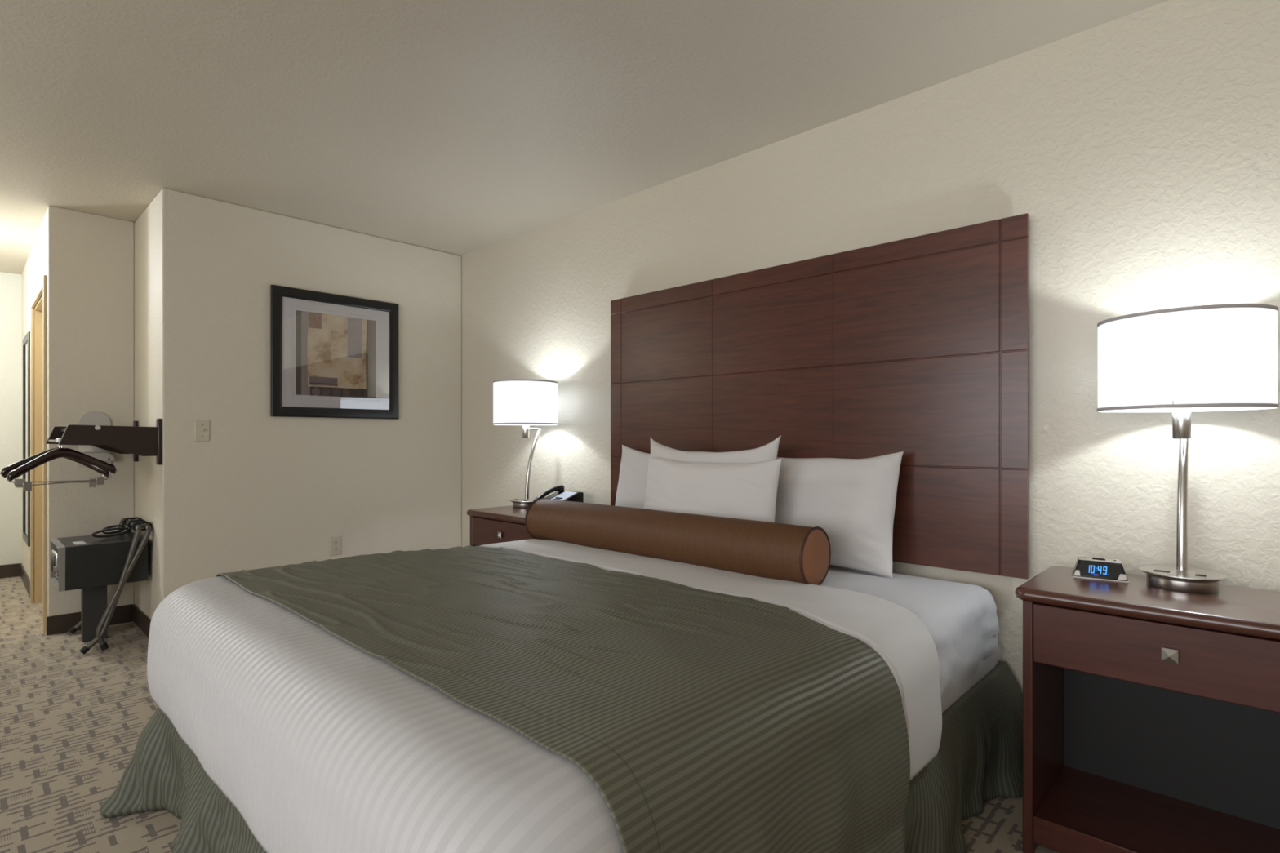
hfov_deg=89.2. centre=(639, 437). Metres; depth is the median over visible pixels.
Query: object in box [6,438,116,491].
clothes hanger
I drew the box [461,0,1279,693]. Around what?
wall
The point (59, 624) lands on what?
baseboard
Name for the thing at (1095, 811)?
shelf
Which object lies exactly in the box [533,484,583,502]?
telephone
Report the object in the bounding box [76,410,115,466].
holder
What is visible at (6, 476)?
clothes hanger
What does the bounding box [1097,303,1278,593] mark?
table lamp
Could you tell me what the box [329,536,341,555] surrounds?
wall outlet
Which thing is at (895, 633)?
sheet
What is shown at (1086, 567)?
alarm clock
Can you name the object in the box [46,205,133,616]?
wall
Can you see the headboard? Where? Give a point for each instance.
(918, 347)
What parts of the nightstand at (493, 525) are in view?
panel, knob, drawer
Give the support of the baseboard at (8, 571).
attached to the wall at (11, 284)
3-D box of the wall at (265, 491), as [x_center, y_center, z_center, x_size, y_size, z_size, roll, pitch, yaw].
[-2.227,-0.100,4.370,0.896,2.440,1.776,0,0,44]
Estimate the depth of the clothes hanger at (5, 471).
3.19 m
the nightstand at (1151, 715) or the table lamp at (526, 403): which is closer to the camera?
the nightstand at (1151, 715)
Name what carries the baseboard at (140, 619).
attached to the wall at (265, 491)
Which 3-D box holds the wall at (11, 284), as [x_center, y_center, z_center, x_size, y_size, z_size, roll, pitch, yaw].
[-5.436,-0.100,4.913,0.150,2.440,1.685,0,0,44]
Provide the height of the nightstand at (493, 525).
0.717 m
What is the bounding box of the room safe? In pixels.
[50,531,147,642]
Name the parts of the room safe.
keypad panel, handle, door, frame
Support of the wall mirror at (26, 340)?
attached to the wall at (35, 268)
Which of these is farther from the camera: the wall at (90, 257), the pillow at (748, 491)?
the wall at (90, 257)
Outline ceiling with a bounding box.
[0,0,1168,275]
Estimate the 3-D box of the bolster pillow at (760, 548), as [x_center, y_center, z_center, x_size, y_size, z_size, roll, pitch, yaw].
[0.053,0.397,2.659,1.494,0.203,0.203,0,0,44]
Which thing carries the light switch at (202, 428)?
attached to the wall at (265, 491)
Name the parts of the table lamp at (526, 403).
plate, lamp shade, shade trim, shade trim, arm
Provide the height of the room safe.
0.559 m
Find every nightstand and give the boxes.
[466,505,533,546]
[1014,565,1279,852]
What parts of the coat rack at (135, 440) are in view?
rod, arm, arm, wall plate, wall plate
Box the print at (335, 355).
[296,310,375,398]
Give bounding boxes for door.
[30,275,47,632]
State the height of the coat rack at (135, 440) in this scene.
0.244 m
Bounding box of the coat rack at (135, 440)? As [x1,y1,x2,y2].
[45,418,162,465]
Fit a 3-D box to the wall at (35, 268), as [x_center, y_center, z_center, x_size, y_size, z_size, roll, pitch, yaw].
[-4.179,-0.100,4.548,2.176,2.440,0.120,0,0,44]
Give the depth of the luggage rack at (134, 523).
3.48 m
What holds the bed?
on the floor
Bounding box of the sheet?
[480,538,942,781]
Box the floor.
[0,576,1059,852]
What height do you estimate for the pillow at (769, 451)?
0.498 m
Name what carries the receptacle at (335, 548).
attached to the wall outlet at (335, 542)
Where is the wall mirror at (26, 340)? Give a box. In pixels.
[22,331,30,546]
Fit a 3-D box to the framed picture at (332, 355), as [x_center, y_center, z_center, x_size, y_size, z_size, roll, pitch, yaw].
[-1.883,-0.508,4.059,0.028,0.768,0.772,0,0,44]
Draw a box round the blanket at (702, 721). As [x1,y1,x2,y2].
[215,546,910,852]
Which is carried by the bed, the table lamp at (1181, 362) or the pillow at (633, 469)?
the pillow at (633, 469)
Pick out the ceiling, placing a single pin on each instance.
(460, 127)
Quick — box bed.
[98,564,1022,852]
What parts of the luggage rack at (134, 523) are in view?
frame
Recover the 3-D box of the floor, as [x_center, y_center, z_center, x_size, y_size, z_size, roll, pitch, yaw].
[-1.844,1.170,1.435,10.150,0.100,5.800,0,0,44]
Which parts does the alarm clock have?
corner plate, panel, corner plate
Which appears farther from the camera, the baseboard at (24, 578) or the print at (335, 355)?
the baseboard at (24, 578)
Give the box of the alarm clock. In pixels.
[1071,556,1128,582]
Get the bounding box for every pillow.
[524,497,831,585]
[614,444,650,508]
[643,435,781,508]
[644,456,782,522]
[774,451,903,577]
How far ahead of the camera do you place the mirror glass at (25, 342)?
4.71 m
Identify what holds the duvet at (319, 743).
on the bed
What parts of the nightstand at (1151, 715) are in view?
panel, plinth rail, drawer, knob, panel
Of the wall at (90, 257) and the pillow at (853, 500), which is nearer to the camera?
the pillow at (853, 500)
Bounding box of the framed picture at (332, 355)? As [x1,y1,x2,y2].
[270,284,398,419]
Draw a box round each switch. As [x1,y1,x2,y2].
[194,420,209,441]
[1154,569,1169,573]
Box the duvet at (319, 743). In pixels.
[146,576,624,852]
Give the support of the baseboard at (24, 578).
attached to the wall at (35, 268)
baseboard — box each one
[0,563,20,578]
[20,563,30,597]
[46,604,133,635]
[133,604,151,637]
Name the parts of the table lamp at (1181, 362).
plate, lamp shade, shade trim, shade trim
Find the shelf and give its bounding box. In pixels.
[1034,765,1279,852]
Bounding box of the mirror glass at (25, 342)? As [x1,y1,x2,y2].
[24,341,27,536]
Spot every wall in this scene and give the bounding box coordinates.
[0,271,22,564]
[22,211,46,579]
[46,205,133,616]
[133,187,461,619]
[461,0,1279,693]
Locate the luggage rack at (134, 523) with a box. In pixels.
[67,516,151,654]
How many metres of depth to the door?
4.38 m
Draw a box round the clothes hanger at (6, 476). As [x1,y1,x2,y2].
[3,438,102,488]
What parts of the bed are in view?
mattress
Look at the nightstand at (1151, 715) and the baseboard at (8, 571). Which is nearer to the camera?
the nightstand at (1151, 715)
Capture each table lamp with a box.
[493,379,558,508]
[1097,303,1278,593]
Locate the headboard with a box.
[610,213,1029,579]
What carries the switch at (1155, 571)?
attached to the table lamp at (1181, 362)
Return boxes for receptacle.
[333,540,338,545]
[333,546,338,551]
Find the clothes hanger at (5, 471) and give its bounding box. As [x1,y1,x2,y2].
[0,438,109,487]
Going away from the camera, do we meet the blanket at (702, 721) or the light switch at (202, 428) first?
the blanket at (702, 721)

